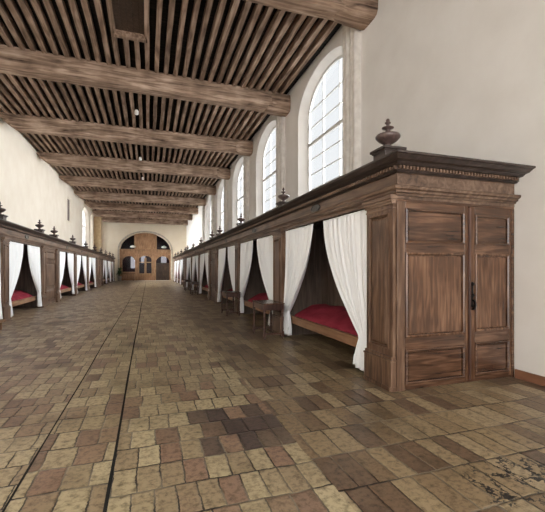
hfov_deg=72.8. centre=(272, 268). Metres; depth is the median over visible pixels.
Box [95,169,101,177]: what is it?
joist
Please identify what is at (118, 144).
joist
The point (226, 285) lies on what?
bed alcove
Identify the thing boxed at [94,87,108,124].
joist
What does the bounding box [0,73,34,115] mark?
joist
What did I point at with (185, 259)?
tall cabinet
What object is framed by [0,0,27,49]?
joist
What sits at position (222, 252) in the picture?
curtain
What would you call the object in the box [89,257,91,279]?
curtain
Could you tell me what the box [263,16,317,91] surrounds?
joist
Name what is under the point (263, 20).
joist
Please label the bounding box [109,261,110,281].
curtain
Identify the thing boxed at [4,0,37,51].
joist
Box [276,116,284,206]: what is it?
trim
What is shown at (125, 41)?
joist
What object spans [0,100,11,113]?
joist
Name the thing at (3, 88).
joist
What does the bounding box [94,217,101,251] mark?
trim
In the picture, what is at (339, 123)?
window
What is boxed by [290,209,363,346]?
bed alcove
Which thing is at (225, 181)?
trim
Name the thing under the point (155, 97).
joist
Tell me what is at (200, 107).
joist
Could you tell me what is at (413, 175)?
crown molding
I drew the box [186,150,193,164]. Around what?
joist
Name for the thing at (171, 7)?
joist
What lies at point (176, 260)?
bed alcove
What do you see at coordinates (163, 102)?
joist
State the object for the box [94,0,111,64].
joist
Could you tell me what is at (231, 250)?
curtain
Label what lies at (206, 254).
curtain
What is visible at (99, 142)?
joist
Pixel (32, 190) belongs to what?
wall
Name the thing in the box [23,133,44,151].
joist
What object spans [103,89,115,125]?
joist
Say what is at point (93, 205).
ceiling beam
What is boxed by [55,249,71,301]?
bed alcove
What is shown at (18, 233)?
crown molding
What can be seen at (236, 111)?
joist
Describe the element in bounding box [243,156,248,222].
trim
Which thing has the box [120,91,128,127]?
joist
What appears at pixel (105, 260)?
curtain
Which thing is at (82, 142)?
joist
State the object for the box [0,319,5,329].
side table
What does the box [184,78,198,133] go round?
joist
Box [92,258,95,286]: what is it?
curtain
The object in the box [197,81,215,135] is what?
joist
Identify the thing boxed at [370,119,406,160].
finial
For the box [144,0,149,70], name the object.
joist
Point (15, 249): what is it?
curtain
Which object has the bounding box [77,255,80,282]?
curtain
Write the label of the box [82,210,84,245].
window
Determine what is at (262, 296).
bedspread
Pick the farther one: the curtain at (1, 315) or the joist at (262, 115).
the joist at (262, 115)
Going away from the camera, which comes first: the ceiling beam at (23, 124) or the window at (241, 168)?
the ceiling beam at (23, 124)
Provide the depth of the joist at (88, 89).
14.01 m
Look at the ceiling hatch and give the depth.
9.34 m
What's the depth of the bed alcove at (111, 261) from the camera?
41.51 m
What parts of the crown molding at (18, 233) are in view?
moulding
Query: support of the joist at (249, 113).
attached to the ceiling
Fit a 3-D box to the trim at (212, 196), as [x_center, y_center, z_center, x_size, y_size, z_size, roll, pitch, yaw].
[-4.645,-3.710,28.634,0.179,5.020,0.680,0,0,-19]
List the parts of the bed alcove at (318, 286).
panel, bed rail, panel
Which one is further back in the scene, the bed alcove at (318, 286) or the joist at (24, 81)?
the joist at (24, 81)
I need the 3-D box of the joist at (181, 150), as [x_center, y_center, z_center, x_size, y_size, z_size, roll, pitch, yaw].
[-4.866,-6.302,19.702,0.149,0.200,5.150,0,0,-19]
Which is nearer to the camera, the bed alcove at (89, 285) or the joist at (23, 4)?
the joist at (23, 4)
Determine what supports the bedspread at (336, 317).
on the bed alcove at (318, 286)
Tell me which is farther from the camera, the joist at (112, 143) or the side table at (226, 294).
the joist at (112, 143)
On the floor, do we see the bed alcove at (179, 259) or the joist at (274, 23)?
the bed alcove at (179, 259)
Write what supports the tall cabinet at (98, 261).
on the floor
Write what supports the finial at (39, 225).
on the crown molding at (18, 233)
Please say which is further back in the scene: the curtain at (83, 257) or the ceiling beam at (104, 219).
the ceiling beam at (104, 219)
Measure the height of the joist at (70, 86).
0.200 m
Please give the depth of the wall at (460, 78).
6.13 m
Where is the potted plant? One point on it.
(119, 277)
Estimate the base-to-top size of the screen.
6.130 m
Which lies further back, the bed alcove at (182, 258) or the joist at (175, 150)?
the bed alcove at (182, 258)
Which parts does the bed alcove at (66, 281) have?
panel, bed rail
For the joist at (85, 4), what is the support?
attached to the ceiling
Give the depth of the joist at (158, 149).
20.03 m
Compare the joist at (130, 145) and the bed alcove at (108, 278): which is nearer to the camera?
the joist at (130, 145)
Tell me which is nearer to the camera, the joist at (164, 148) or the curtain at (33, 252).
the curtain at (33, 252)
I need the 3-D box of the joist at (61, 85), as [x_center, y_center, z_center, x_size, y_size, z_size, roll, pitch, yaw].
[-7.477,-6.303,13.389,0.144,0.200,5.150,0,0,-19]
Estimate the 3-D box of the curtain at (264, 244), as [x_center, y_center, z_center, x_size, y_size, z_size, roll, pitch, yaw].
[-0.197,0.290,9.668,0.154,2.282,1.630,0,0,-19]
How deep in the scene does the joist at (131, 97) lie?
14.35 m
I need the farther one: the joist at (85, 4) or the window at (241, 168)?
the window at (241, 168)
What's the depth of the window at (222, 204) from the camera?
26.94 m
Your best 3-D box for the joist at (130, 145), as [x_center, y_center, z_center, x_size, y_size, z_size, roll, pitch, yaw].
[-7.271,-6.305,18.893,0.144,0.200,5.150,0,0,-19]
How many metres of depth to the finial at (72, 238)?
20.98 m
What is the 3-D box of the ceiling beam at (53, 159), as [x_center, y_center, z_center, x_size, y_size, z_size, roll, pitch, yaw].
[-7.640,-5.950,21.480,10.620,0.680,0.718,0,0,-19]
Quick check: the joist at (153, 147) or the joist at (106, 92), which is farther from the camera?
the joist at (153, 147)
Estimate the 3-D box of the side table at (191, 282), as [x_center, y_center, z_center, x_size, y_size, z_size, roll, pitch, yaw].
[-4.645,1.120,21.860,0.380,0.760,0.900,0,0,-19]
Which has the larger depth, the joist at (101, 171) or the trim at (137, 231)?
the trim at (137, 231)
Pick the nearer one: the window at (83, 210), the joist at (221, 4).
the joist at (221, 4)
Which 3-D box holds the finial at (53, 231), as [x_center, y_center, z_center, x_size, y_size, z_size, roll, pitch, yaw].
[-9.981,-1.654,16.899,0.326,0.608,0.326,0,0,-19]
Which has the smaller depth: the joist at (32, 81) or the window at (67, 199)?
the joist at (32, 81)
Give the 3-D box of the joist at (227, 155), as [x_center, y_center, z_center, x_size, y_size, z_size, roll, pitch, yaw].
[-2.486,-6.302,20.503,0.145,0.200,5.150,0,0,-19]
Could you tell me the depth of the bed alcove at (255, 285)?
8.73 m
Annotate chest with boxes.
[122,274,134,280]
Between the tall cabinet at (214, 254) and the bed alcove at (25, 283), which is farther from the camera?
the tall cabinet at (214, 254)
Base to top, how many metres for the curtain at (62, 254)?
2.266 m
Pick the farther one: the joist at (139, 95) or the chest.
the chest
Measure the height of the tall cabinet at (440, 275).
2.500 m
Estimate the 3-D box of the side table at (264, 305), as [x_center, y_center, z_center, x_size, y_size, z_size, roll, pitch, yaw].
[-0.106,1.115,8.279,0.480,0.770,0.900,0,0,-19]
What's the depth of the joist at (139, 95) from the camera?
14.56 m
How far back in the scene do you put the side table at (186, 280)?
25.30 m
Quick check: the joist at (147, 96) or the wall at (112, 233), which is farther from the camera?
the wall at (112, 233)
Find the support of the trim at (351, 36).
attached to the wall at (460, 78)
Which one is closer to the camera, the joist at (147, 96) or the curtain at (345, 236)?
the curtain at (345, 236)
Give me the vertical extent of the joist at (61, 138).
0.200 m
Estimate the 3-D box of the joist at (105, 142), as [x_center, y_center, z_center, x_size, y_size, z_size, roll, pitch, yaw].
[-8.319,-6.311,18.540,0.140,0.200,5.150,0,0,-19]
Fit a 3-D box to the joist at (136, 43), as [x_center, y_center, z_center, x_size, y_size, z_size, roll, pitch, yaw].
[-3.953,-6.300,10.830,0.132,0.200,1.951,0,0,-18]
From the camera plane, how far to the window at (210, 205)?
31.82 m
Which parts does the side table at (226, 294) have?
leg, leg, leg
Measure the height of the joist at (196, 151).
0.200 m
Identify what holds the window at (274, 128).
in the wall at (460, 78)
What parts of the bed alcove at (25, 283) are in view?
panel, bed rail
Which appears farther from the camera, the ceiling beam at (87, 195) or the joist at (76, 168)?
the ceiling beam at (87, 195)
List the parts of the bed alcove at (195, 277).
panel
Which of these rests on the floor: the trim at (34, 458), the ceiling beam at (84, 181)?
the trim at (34, 458)
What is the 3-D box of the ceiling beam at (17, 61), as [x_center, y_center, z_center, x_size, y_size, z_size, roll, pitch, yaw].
[-4.353,-5.946,11.713,10.620,0.662,0.713,0,0,-20]
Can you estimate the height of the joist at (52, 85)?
0.200 m
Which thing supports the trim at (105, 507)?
on the floor
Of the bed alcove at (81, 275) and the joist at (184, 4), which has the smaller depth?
the joist at (184, 4)
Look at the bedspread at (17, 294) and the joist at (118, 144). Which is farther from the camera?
the joist at (118, 144)
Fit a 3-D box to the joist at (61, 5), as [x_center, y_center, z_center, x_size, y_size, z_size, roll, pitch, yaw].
[-5.030,-6.304,8.779,0.144,0.200,5.150,0,0,-19]
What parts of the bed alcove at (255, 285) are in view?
panel, bed rail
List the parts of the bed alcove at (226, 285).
panel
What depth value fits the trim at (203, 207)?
33.22 m
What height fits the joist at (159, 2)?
0.200 m
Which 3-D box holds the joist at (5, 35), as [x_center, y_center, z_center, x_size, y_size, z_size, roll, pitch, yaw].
[-6.630,-6.301,8.241,0.144,0.200,5.150,0,0,-19]
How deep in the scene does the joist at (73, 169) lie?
23.73 m
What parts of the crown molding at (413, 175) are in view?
number plate, moulding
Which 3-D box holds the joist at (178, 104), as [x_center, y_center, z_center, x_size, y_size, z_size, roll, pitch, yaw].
[-3.756,-6.306,14.642,0.137,0.200,5.150,0,0,-19]
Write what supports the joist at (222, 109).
attached to the ceiling
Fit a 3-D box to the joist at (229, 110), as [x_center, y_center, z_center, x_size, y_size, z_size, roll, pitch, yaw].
[-1.903,-6.311,15.265,0.149,0.200,5.150,0,0,-19]
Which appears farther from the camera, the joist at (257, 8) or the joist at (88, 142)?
the joist at (88, 142)
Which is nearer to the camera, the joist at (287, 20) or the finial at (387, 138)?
the finial at (387, 138)
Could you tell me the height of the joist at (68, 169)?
0.200 m
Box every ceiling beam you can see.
[0,44,290,116]
[0,112,252,155]
[37,151,230,179]
[59,175,215,194]
[74,190,205,205]
[84,201,197,213]
[92,210,192,219]
[98,216,187,224]
[244,0,377,29]
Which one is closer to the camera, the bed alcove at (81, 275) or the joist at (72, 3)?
the joist at (72, 3)
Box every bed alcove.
[0,237,36,321]
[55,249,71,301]
[71,253,84,295]
[84,256,93,290]
[101,259,104,285]
[105,260,109,283]
[109,261,114,281]
[173,260,178,282]
[178,259,181,284]
[182,258,183,286]
[188,256,193,290]
[194,254,201,294]
[202,250,211,299]
[222,242,243,313]
[244,228,289,335]
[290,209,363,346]
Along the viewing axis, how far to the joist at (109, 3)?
9.62 m
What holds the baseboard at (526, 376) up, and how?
attached to the wall at (460, 78)
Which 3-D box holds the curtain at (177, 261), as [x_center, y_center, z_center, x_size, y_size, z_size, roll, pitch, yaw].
[-9.759,0.301,38.072,0.146,2.305,1.588,0,0,-18]
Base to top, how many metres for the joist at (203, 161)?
0.200 m
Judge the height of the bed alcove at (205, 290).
2.500 m
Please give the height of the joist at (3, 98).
0.200 m
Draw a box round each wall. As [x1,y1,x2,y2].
[0,109,99,249]
[102,221,185,280]
[186,0,544,376]
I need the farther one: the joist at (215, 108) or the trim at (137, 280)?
the trim at (137, 280)
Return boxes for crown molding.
[0,218,114,261]
[172,149,535,261]
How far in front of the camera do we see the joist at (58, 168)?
23.49 m
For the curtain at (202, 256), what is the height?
2.290 m
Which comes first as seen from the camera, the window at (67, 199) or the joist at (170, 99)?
the joist at (170, 99)
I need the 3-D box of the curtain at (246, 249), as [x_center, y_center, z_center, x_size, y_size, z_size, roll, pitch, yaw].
[-0.828,0.304,11.539,0.146,2.310,1.576,0,0,-18]
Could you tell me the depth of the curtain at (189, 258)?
26.59 m
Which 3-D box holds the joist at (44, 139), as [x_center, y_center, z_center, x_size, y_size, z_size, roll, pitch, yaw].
[-10.979,-6.309,17.645,0.145,0.200,5.150,0,0,-19]
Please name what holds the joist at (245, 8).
attached to the ceiling
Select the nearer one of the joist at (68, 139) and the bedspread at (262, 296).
the bedspread at (262, 296)
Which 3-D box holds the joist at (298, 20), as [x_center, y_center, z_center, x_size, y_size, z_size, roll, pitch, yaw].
[0.263,-6.300,10.560,0.144,0.200,5.150,0,0,-19]
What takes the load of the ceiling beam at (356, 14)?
attached to the wall at (460, 78)
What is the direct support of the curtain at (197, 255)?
hanging from the bed alcove at (195, 277)
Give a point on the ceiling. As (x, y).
(152, 3)
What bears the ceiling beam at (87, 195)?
attached to the wall at (460, 78)
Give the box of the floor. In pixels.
[0,279,544,511]
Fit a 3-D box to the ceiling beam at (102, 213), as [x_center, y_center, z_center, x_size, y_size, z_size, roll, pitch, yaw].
[-14.213,-5.944,41.011,10.620,0.688,0.721,0,0,-19]
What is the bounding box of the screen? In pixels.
[120,233,170,280]
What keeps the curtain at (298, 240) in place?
hanging from the bed alcove at (318, 286)
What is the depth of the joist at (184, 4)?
9.86 m
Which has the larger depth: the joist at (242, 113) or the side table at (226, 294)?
the joist at (242, 113)
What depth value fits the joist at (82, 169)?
23.90 m
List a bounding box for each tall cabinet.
[36,246,55,307]
[94,258,101,287]
[184,258,187,287]
[211,248,221,303]
[362,194,513,391]
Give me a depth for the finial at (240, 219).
12.49 m
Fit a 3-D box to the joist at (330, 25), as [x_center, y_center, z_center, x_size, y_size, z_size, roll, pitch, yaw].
[1.075,-6.309,10.834,0.132,0.200,5.150,0,0,-19]
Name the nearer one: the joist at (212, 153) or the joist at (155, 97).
the joist at (155, 97)
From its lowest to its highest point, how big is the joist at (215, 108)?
0.200 m
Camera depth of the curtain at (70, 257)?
20.20 m
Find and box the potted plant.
[117,268,122,280]
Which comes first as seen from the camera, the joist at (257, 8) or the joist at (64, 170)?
the joist at (257, 8)
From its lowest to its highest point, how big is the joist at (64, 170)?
0.200 m
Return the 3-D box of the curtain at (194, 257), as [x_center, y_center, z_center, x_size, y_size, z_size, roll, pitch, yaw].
[-5.285,0.299,24.785,0.146,2.300,1.624,0,0,-18]
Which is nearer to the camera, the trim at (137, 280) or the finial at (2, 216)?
the finial at (2, 216)
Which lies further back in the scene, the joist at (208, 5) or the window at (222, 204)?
the window at (222, 204)
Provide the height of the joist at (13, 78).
0.200 m
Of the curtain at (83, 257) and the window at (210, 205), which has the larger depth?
the window at (210, 205)
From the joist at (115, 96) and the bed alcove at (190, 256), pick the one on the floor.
the bed alcove at (190, 256)
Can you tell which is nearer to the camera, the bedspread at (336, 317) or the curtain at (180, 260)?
the bedspread at (336, 317)
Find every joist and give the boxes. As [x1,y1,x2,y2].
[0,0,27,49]
[0,19,16,47]
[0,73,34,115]
[0,79,26,115]
[0,90,18,114]
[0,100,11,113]
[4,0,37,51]
[6,74,42,116]
[17,0,49,53]
[17,76,50,117]
[19,113,50,152]
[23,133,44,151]
[27,77,57,118]
[27,114,56,152]
[30,0,60,55]
[35,115,61,153]
[37,79,65,119]
[42,0,70,57]
[43,116,67,154]
[45,151,64,174]
[47,80,72,120]
[51,117,73,154]
[51,151,69,175]
[55,0,81,59]
[57,82,79,121]
[57,152,74,175]
[62,152,78,176]
[65,137,78,154]
[66,83,86,122]
[68,0,91,60]
[68,153,83,176]
[71,138,84,155]
[75,85,94,122]
[78,138,90,155]
[79,153,92,177]
[80,0,101,62]
[80,120,95,156]
[80,168,87,176]
[85,86,101,123]
[85,154,96,177]
[87,121,101,156]
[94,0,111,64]
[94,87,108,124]
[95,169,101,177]
[96,155,105,178]
[97,140,106,157]
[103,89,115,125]
[104,141,112,157]
[106,0,120,65]
[110,142,117,158]
[112,90,122,126]
[117,142,122,158]
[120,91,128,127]
[123,28,130,68]
[123,143,128,159]
[128,144,132,159]
[129,92,135,127]
[134,41,140,69]
[135,144,138,160]
[138,94,142,128]
[140,145,143,160]
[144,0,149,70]
[146,95,149,129]
[146,146,148,161]
[152,146,154,161]
[153,96,157,130]
[155,0,162,72]
[156,147,159,162]
[159,97,165,130]
[161,147,165,162]
[163,0,174,74]
[165,98,172,131]
[167,148,171,162]
[172,99,180,132]
[172,148,177,163]
[173,0,187,76]
[176,149,182,163]
[178,76,190,132]
[181,149,188,164]
[182,0,200,77]
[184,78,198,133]
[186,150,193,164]
[190,103,203,134]
[190,134,202,164]
[191,0,212,79]
[195,151,204,165]
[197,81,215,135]
[199,0,226,80]
[200,151,210,165]
[203,105,218,135]
[205,152,214,166]
[207,0,239,82]
[208,83,231,136]
[209,137,225,166]
[214,85,239,136]
[214,153,225,167]
[216,1,251,83]
[218,153,230,167]
[220,109,240,137]
[223,3,262,84]
[223,139,242,167]
[226,109,246,138]
[231,88,262,139]
[232,6,273,86]
[237,90,270,139]
[240,9,284,87]
[243,91,277,140]
[247,12,295,88]
[255,14,306,89]
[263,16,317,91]
[271,18,327,92]
[278,20,336,93]
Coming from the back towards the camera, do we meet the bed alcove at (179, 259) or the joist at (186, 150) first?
the bed alcove at (179, 259)
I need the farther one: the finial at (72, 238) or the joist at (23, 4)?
the finial at (72, 238)
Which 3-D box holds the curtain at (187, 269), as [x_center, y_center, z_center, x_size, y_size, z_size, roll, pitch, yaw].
[-6.553,0.304,28.587,0.155,2.310,1.616,0,0,-19]
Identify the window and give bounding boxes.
[67,199,68,220]
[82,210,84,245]
[210,205,210,236]
[221,186,223,233]
[237,163,242,222]
[263,126,275,212]
[308,54,342,191]
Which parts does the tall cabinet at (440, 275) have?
corner post, door rail, door rail, door rail, door rail, door panel, door panel, door panel, cupboard door, lock plate, door handle, cupboard door, door rail, door rail, door rail, door rail, door panel, door panel, door panel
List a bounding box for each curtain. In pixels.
[0,274,2,318]
[9,241,22,316]
[27,245,41,306]
[60,251,64,293]
[67,253,74,293]
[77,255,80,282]
[82,256,86,290]
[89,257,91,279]
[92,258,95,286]
[105,260,106,282]
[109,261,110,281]
[177,261,178,282]
[180,260,181,283]
[186,258,188,286]
[189,258,190,279]
[191,256,195,289]
[196,255,197,279]
[199,253,204,293]
[205,253,207,297]
[217,248,225,301]
[228,246,234,299]
[240,240,252,312]
[257,235,272,325]
[283,224,312,334]
[323,209,366,370]
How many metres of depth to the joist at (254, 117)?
16.04 m
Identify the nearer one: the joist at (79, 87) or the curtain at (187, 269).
the joist at (79, 87)
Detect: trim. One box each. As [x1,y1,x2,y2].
[2,283,139,511]
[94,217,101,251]
[103,283,145,511]
[118,231,172,279]
[137,280,169,280]
[202,206,204,242]
[211,195,213,236]
[224,179,227,231]
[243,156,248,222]
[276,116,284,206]
[343,25,360,174]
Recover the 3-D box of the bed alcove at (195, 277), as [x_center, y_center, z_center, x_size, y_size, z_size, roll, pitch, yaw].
[-4.502,0.250,23.811,1.085,2.500,4.073,0,0,-19]
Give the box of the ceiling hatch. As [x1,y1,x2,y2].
[112,0,147,42]
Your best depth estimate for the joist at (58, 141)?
18.56 m
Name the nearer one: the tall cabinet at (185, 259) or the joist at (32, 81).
the joist at (32, 81)
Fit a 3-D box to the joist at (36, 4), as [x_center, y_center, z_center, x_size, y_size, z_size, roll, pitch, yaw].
[-5.566,-6.307,8.599,0.144,0.200,5.150,0,0,-19]
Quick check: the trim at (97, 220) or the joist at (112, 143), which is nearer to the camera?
the joist at (112, 143)
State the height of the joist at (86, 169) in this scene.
0.200 m
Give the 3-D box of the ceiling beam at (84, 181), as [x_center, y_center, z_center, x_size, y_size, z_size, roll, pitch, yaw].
[-9.285,-5.951,26.366,10.620,0.688,0.715,0,0,-19]
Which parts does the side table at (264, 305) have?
leg, leg, leg, leg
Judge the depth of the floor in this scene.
3.56 m
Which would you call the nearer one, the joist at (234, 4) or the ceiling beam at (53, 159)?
the joist at (234, 4)
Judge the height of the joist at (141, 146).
0.200 m
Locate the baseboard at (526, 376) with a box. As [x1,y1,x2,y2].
[515,369,544,385]
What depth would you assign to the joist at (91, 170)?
24.21 m
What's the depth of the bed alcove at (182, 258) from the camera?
31.30 m
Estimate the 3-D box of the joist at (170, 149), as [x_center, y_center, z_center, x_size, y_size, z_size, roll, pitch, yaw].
[-5.397,-6.303,19.523,0.137,0.200,5.150,0,0,-19]
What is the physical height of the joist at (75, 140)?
0.200 m
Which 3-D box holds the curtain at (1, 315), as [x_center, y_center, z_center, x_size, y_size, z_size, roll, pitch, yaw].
[-7.461,0.284,9.720,0.154,2.270,1.592,0,0,-19]
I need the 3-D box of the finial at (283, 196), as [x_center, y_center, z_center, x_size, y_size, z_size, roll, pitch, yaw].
[0.260,-1.628,8.634,0.302,0.556,0.302,0,0,-19]
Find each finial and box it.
[0,202,7,219]
[34,220,44,232]
[49,226,58,237]
[69,235,75,243]
[236,213,244,225]
[276,187,289,206]
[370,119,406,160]
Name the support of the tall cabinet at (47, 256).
on the floor
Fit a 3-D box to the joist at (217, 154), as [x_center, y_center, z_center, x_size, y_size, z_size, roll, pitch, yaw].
[-3.015,-6.302,20.325,0.131,0.200,5.150,0,0,-19]
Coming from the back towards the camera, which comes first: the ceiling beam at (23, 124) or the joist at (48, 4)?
the ceiling beam at (23, 124)
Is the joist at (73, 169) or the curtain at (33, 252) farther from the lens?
the joist at (73, 169)
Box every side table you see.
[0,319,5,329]
[184,279,190,290]
[190,281,197,294]
[221,291,240,316]
[252,300,284,339]
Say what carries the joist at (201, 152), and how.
attached to the ceiling
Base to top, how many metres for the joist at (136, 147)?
0.200 m
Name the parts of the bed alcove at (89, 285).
panel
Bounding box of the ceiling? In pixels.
[0,0,341,218]
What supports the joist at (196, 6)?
attached to the ceiling
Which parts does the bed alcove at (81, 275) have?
panel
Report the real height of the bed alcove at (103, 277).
2.500 m
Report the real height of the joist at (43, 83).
0.200 m
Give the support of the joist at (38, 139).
attached to the ceiling
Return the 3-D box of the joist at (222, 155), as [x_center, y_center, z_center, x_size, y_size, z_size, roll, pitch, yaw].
[-2.739,-6.300,20.418,0.149,0.200,5.150,0,0,-18]
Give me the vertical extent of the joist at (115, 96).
0.200 m
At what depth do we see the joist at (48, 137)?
18.50 m
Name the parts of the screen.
lunette pane, pane, door, pane, pane, panel, screen frame, pane, door, door, pane, lunette pane, door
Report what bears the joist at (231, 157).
attached to the ceiling
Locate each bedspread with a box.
[11,290,31,300]
[248,293,268,301]
[294,304,357,335]
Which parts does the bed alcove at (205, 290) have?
panel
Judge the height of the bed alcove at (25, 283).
2.500 m
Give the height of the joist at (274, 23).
0.200 m
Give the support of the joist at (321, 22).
attached to the ceiling
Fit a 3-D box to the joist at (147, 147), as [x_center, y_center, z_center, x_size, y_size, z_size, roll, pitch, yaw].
[-6.468,-6.306,19.163,0.149,0.200,5.150,0,0,-19]
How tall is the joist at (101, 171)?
0.200 m
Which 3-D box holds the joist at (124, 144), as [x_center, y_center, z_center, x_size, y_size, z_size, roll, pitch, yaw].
[-7.518,-6.302,18.810,0.131,0.200,5.150,0,0,-19]
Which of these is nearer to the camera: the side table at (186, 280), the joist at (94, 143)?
the joist at (94, 143)
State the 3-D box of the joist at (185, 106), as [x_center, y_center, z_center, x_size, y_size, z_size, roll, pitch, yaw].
[-3.499,-6.310,14.728,0.138,0.200,5.150,0,0,-19]
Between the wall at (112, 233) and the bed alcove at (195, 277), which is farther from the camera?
the wall at (112, 233)

